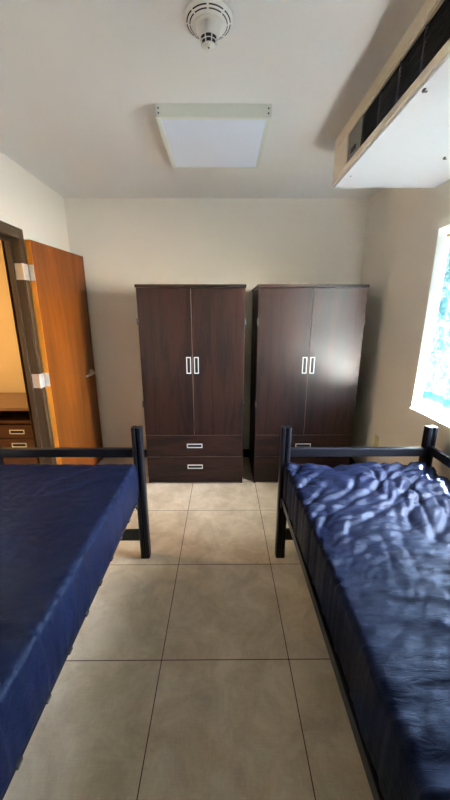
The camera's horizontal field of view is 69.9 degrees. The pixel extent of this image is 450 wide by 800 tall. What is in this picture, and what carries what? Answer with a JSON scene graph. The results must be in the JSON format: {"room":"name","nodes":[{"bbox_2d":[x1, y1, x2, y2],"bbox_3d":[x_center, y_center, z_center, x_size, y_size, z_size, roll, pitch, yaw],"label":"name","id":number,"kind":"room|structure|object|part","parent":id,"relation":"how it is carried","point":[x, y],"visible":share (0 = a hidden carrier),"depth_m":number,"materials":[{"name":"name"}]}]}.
{"room":"dormitory bedroom","nodes":[
{"label":"dormitory bedroom","id":0,"kind":"room"},
{"bbox_2d":[0,240,25,392],"bbox_3d":[-2.537,-0.597,3.611,1.775,2.500,0.180,0,15,0],"label":"wall","id":1,"kind":"structure","parent":0,"point":[11,374],"depth_m":3.52,"materials":[{"name":"paint"}]},
{"bbox_2d":[0,151,69,462],"bbox_3d":[-1.572,-0.015,1.098,0.120,2.668,4.750,0,15,0],"label":"wall","id":2,"kind":"structure","parent":0,"point":[28,204],"depth_m":2.52,"materials":[{"name":"beige paint"}]},
{"bbox_2d":[0,220,56,463],"bbox_3d":[-1.577,-0.098,2.295,0.143,2.212,0.817,0,15,0],"label":"door frame","id":3,"kind":"structure","parent":2,"relation":"attached to","point":[11,237],"depth_m":2.55,"materials":[{"name":"brown wood"}]},
{"bbox_2d":[14,239,103,464],"bbox_3d":[-1.454,-0.266,3.029,0.101,2.135,0.842,3,15,10],"label":"door","id":4,"kind":"structure","parent":2,"relation":"in","point":[57,276],"depth_m":2.90,"materials":[{"name":"orange wood"}]},
{"bbox_3d":[-1.375,-0.277,3.336,0.067,0.120,0.247,-2,15,-6],"label":"lever handle","id":5,"kind":"part","parent":4,"relation":"part of","materials":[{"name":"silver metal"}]},
{"bbox_2d":[3,457,373,799],"bbox_3d":[-1.011,1.279,1.653,4.795,0.120,5.150,0,15,0],"label":"floor","id":6,"kind":"structure","parent":0,"point":[199,668],"depth_m":1.47,"materials":[{"name":"beige tile"}]},
{"bbox_2d":[0,393,36,464],"bbox_3d":[-2.372,0.371,3.334,1.273,0.772,0.625,0,15,0],"label":"dresser","id":7,"kind":"object","parent":6,"relation":"on","point":[15,423],"visible":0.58,"depth_m":3.03,"materials":[{"name":"brown laminate"}]},
{"bbox_3d":[-1.957,0.295,3.009,0.428,0.126,0.018,0,15,0],"label":"drawer","id":8,"kind":"part","parent":7,"relation":"part of","materials":[{"name":"brown laminate"}]},
{"bbox_3d":[-1.937,0.298,2.998,0.138,0.042,0.007,0,15,0],"label":"handle","id":9,"kind":"part","parent":7,"relation":"part of","materials":[{"name":"silver metal"}]},
{"bbox_3d":[-1.957,0.422,3.043,0.428,0.126,0.018,0,15,0],"label":"drawer","id":10,"kind":"part","parent":7,"relation":"part of","materials":[{"name":"brown laminate"}]},
{"bbox_3d":[-1.937,0.425,3.032,0.138,0.042,0.007,0,15,0],"label":"handle","id":11,"kind":"part","parent":7,"relation":"part of","materials":[{"name":"silver metal"}]},
{"bbox_3d":[-1.957,0.613,3.094,0.428,0.257,0.018,0,15,0],"label":"drawer","id":12,"kind":"part","parent":7,"relation":"part of","materials":[{"name":"brown laminate"}]},
{"bbox_2d":[0,426,150,799],"bbox_3d":[-0.980,0.891,1.060,0.955,0.936,2.176,0,15,0],"label":"frame","id":13,"kind":"object","parent":6,"relation":"on","point":[136,451],"visible":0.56,"depth_m":1.99,"materials":[{"name":"black metal"}]},
{"bbox_3d":[-0.987,0.327,2.007,0.839,0.055,0.032,0,15,0],"label":"rail","id":14,"kind":"part","parent":13,"relation":"part of","materials":[{"name":"black metal"}]},
{"bbox_3d":[-0.586,0.920,1.070,0.044,0.050,2.068,0,15,0],"label":"rail","id":15,"kind":"part","parent":13,"relation":"part of","materials":[{"name":"black"}]},
{"bbox_2d":[0,464,137,798],"bbox_3d":[-0.975,0.760,1.040,0.905,0.262,1.998,0,15,0],"label":"mattress","id":16,"kind":"object","parent":13,"relation":"on","point":[61,526],"visible":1,"depth_m":1.22,"materials":[{"name":"blue fabric"}]},
{"bbox_3d":[-0.987,0.905,2.161,0.839,0.072,0.032,0,15,0],"label":"cross rail","id":17,"kind":"part","parent":13,"relation":"part of","materials":[{"name":"black metal"}]},
{"bbox_3d":[-0.540,0.618,2.087,0.062,0.936,0.056,0,15,0],"label":"post","id":18,"kind":"part","parent":13,"relation":"part of","materials":[{"name":"black metal"}]},
{"bbox_2d":[134,284,245,482],"bbox_3d":[-0.288,-0.146,3.196,0.931,1.842,0.608,0,15,0],"label":"wardrobe","id":19,"kind":"object","parent":6,"relation":"on","point":[192,336],"visible":1,"depth_m":2.88,"materials":[{"name":"brown wood"}]},
{"bbox_3d":[-0.515,-0.304,2.856,0.455,1.304,0.019,0,15,0],"label":"door","id":20,"kind":"part","parent":19,"relation":"part of","materials":[{"name":"brown wood"}]},
{"bbox_3d":[-0.321,-0.305,2.845,0.042,0.148,0.007,0,15,0],"label":"handle","id":21,"kind":"part","parent":19,"relation":"part of","materials":[{"name":"silver metal"}]},
{"bbox_3d":[-0.288,-1.024,2.962,0.930,0.025,0.608,0,15,0],"label":"panel","id":22,"kind":"part","parent":19,"relation":"part of","materials":[{"name":"brown wood"}]},
{"bbox_3d":[-0.287,0.433,3.054,0.912,0.218,0.019,0,15,0],"label":"drawer","id":23,"kind":"part","parent":19,"relation":"part of","materials":[{"name":"brown wood"}]},
{"bbox_3d":[-0.287,0.433,3.041,0.146,0.042,0.007,0,15,0],"label":"handle","id":24,"kind":"part","parent":19,"relation":"part of","materials":[{"name":"silver metal"}]},
{"bbox_3d":[-0.287,0.642,3.109,0.912,0.209,0.019,0,15,0],"label":"drawer","id":25,"kind":"part","parent":19,"relation":"part of","materials":[{"name":"brown wood"}]},
{"bbox_3d":[-0.287,0.641,3.096,0.146,0.042,0.007,0,15,0],"label":"handle","id":26,"kind":"part","parent":19,"relation":"part of","materials":[{"name":"silver metal"}]},
{"bbox_3d":[-0.253,-0.305,2.845,0.042,0.148,0.007,0,15,0],"label":"handle","id":27,"kind":"part","parent":19,"relation":"part of","materials":[{"name":"silver metal"}]},
{"bbox_3d":[-0.058,-0.305,2.859,0.455,1.304,0.019,0,15,0],"label":"door","id":28,"kind":"part","parent":19,"relation":"part of","materials":[{"name":"brown wood"}]},
{"bbox_2d":[249,284,369,482],"bbox_3d":[0.737,-0.148,3.202,0.931,1.842,0.608,0,15,0],"label":"wardrobe","id":29,"kind":"object","parent":6,"relation":"on","point":[306,339],"visible":0.78,"depth_m":2.87,"materials":[{"name":"brown wood"}]},
{"bbox_3d":[0.510,-0.306,2.862,0.455,1.304,0.019,0,15,0],"label":"door","id":30,"kind":"part","parent":29,"relation":"part of","materials":[{"name":"brown wood"}]},
{"bbox_3d":[0.738,0.640,3.115,0.912,0.209,0.019,0,15,0],"label":"drawer","id":31,"kind":"part","parent":29,"relation":"part of","materials":[{"name":"brown wood"}]},
{"bbox_3d":[0.738,0.432,3.060,0.912,0.218,0.019,0,15,0],"label":"drawer","id":32,"kind":"part","parent":29,"relation":"part of","materials":[{"name":"brown wood"}]},
{"bbox_3d":[0.738,0.431,3.048,0.146,0.042,0.007,0,15,0],"label":"handle","id":33,"kind":"part","parent":29,"relation":"part of","materials":[{"name":"silver metal"}]},
{"bbox_3d":[0.704,-0.307,2.851,0.042,0.148,0.007,0,15,0],"label":"handle","id":34,"kind":"part","parent":29,"relation":"part of","materials":[{"name":"silver metal"}]},
{"bbox_3d":[0.737,-1.026,2.969,0.930,0.025,0.608,0,15,0],"label":"panel","id":35,"kind":"part","parent":29,"relation":"part of","materials":[{"name":"brown wood"}]},
{"bbox_3d":[0.772,-0.307,2.852,0.042,0.148,0.007,0,15,0],"label":"handle","id":36,"kind":"part","parent":29,"relation":"part of","materials":[{"name":"silver metal"}]},
{"bbox_3d":[0.967,-0.306,2.865,0.455,1.304,0.019,0,15,0],"label":"door","id":37,"kind":"part","parent":29,"relation":"part of","materials":[{"name":"brown wood"}]},
{"bbox_2d":[275,425,449,799],"bbox_3d":[0.828,0.887,1.071,0.955,0.936,2.176,0,15,0],"label":"frame","id":38,"kind":"object","parent":6,"relation":"on","point":[427,451],"visible":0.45,"depth_m":1.97,"materials":[{"name":"black metal"}]},
{"bbox_3d":[0.375,0.616,2.093,0.062,0.936,0.056,0,15,0],"label":"post","id":39,"kind":"part","parent":38,"relation":"part of","materials":[{"name":"black metal"}]},
{"bbox_3d":[0.821,0.902,2.172,0.839,0.072,0.032,0,15,0],"label":"cross rail","id":40,"kind":"part","parent":38,"relation":"part of","materials":[{"name":"black metal"}]},
{"bbox_3d":[0.397,0.918,1.077,0.044,0.050,2.068,0,15,0],"label":"rail","id":41,"kind":"part","parent":38,"relation":"part of","materials":[{"name":"black metal"}]},
{"bbox_3d":[0.821,0.324,2.018,0.839,0.055,0.032,0,15,0],"label":"rail","id":42,"kind":"part","parent":38,"relation":"part of","materials":[{"name":"black metal"}]},
{"bbox_2d":[284,461,449,799],"bbox_3d":[0.811,0.752,1.057,0.906,0.270,2.020,0,15,0],"label":"mattress","id":43,"kind":"object","parent":38,"relation":"on","point":[374,538],"visible":1,"depth_m":1.07,"materials":[{"name":"blue fabric"}]},
{"bbox_3d":[1.268,0.614,2.099,0.062,0.936,0.056,0,15,0],"label":"post","id":44,"kind":"part","parent":38,"relation":"part of","materials":[{"name":"black metal"}]},
{"bbox_3d":[1.278,0.573,0.991,0.024,0.055,2.072,0,15,0],"label":"guard rail","id":45,"kind":"part","parent":38,"relation":"part of","materials":[{"name":"black metal"}]},
{"bbox_2d":[0,0,425,197],"bbox_3d":[-0.062,-1.380,0.745,3.300,0.150,5.150,0,15,0],"label":"ceiling","id":46,"kind":"structure","parent":0,"point":[82,82],"depth_m":1.55,"materials":[{"name":"paint"}]},
{"bbox_2d":[183,0,233,51],"bbox_3d":[-0.061,-1.376,1.211,0.186,0.097,0.186,0,15,0],"label":"smoke detector","id":47,"kind":"object","parent":46,"relation":"attached to","point":[208,21],"visible":1,"depth_m":1.18,"materials":[{"name":"white plastic"}]},
{"bbox_2d":[155,103,271,168],"bbox_3d":[-0.062,-1.601,1.991,0.616,0.062,0.624,0,15,0],"label":"ceiling light","id":48,"kind":"object","parent":46,"relation":"attached to","point":[194,135],"visible":1,"depth_m":1.86,"materials":[{"name":"plastic"}]},
{"bbox_2d":[161,119,265,166],"bbox_3d":[-0.062,-1.577,1.998,0.572,0.006,0.584,0,15,0],"label":"diffuser","id":49,"kind":"object","parent":48,"relation":"attached to","point":[188,142],"depth_m":1.94,"materials":[{"name":"plastic"}]},
{"bbox_2d":[332,0,449,187],"bbox_3d":[1.049,-1.101,0.531,0.677,0.277,3.200,0,15,0],"label":"air conditioner","id":50,"kind":"object","parent":46,"relation":"attached to","point":[398,134],"visible":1,"depth_m":1.47,"materials":[{"name":"white metal"}]},
{"bbox_3d":[0.721,-1.422,1.767,0.022,0.152,0.188,0,15,0],"label":"control panel","id":51,"kind":"part","parent":50,"relation":"part of","materials":[{"name":"grey plastic"}]},
{"bbox_2d":[362,0,449,143],"bbox_3d":[0.732,-1.046,0.353,0.021,0.151,2.732,0,15,0],"label":"grille","id":52,"kind":"object","parent":50,"relation":"attached to","point":[432,36],"depth_m":1.25,"materials":[{"name":"black plastic"}]},
{"bbox_2d":[64,198,368,449],"bbox_3d":[-0.078,-0.654,3.499,3.300,2.668,0.200,0,15,0],"label":"wall","id":53,"kind":"structure","parent":0,"point":[123,243],"depth_m":3.18,"materials":[{"name":"beige paint"}]},
{"bbox_2d":[144,449,248,456],"bbox_3d":[-0.078,0.616,3.729,2.884,0.095,0.008,0,15,0],"label":"baseboard","id":54,"kind":"structure","parent":53,"relation":"attached to","point":[245,451],"depth_m":3.72,"materials":[{"name":"black plastic"}]},
{"bbox_2d":[351,180,449,480],"bbox_3d":[1.488,-0.021,1.117,0.200,2.668,4.750,0,15,0],"label":"wall","id":55,"kind":"structure","parent":0,"point":[403,224],"depth_m":2.59,"materials":[{"name":"beige paint"}]},
{"bbox_2d":[374,435,378,446],"bbox_3d":[1.373,0.382,2.925,0.009,0.116,0.072,0,15,0],"label":"wall outlet","id":56,"kind":"object","parent":55,"relation":"attached to","point":[376,440],"visible":0.89,"depth_m":2.92,"materials":[{"name":"beige plastic"}]},
{"bbox_2d":[409,224,449,428],"bbox_3d":[1.460,-0.378,1.687,0.188,1.215,1.135,0,15,0],"label":"window","id":57,"kind":"structure","parent":55,"relation":"in","point":[429,409],"depth_m":2.21,"materials":[{"name":"white metal"}]},
{"bbox_3d":[1.440,0.204,1.841,0.148,0.012,1.135,0,15,0],"label":"sill","id":58,"kind":"part","parent":57,"relation":"part of","materials":[{"name":"white paint"}]},
{"bbox_3d":[1.451,-0.918,1.543,0.018,0.018,1.123,0,15,0],"label":"curtain rod","id":59,"kind":"object","parent":57,"relation":"attached to","visible":0},
{"bbox_2d":[422,243,449,408],"bbox_3d":[1.449,-0.458,1.938,0.039,1.078,0.562,0,15,0],"label":"curtain","id":60,"kind":"object","parent":59,"relation":"hanging from","point":[437,382],"visible":1,"depth_m":2.15,"materials":[{"name":"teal fabric"}]}
]}

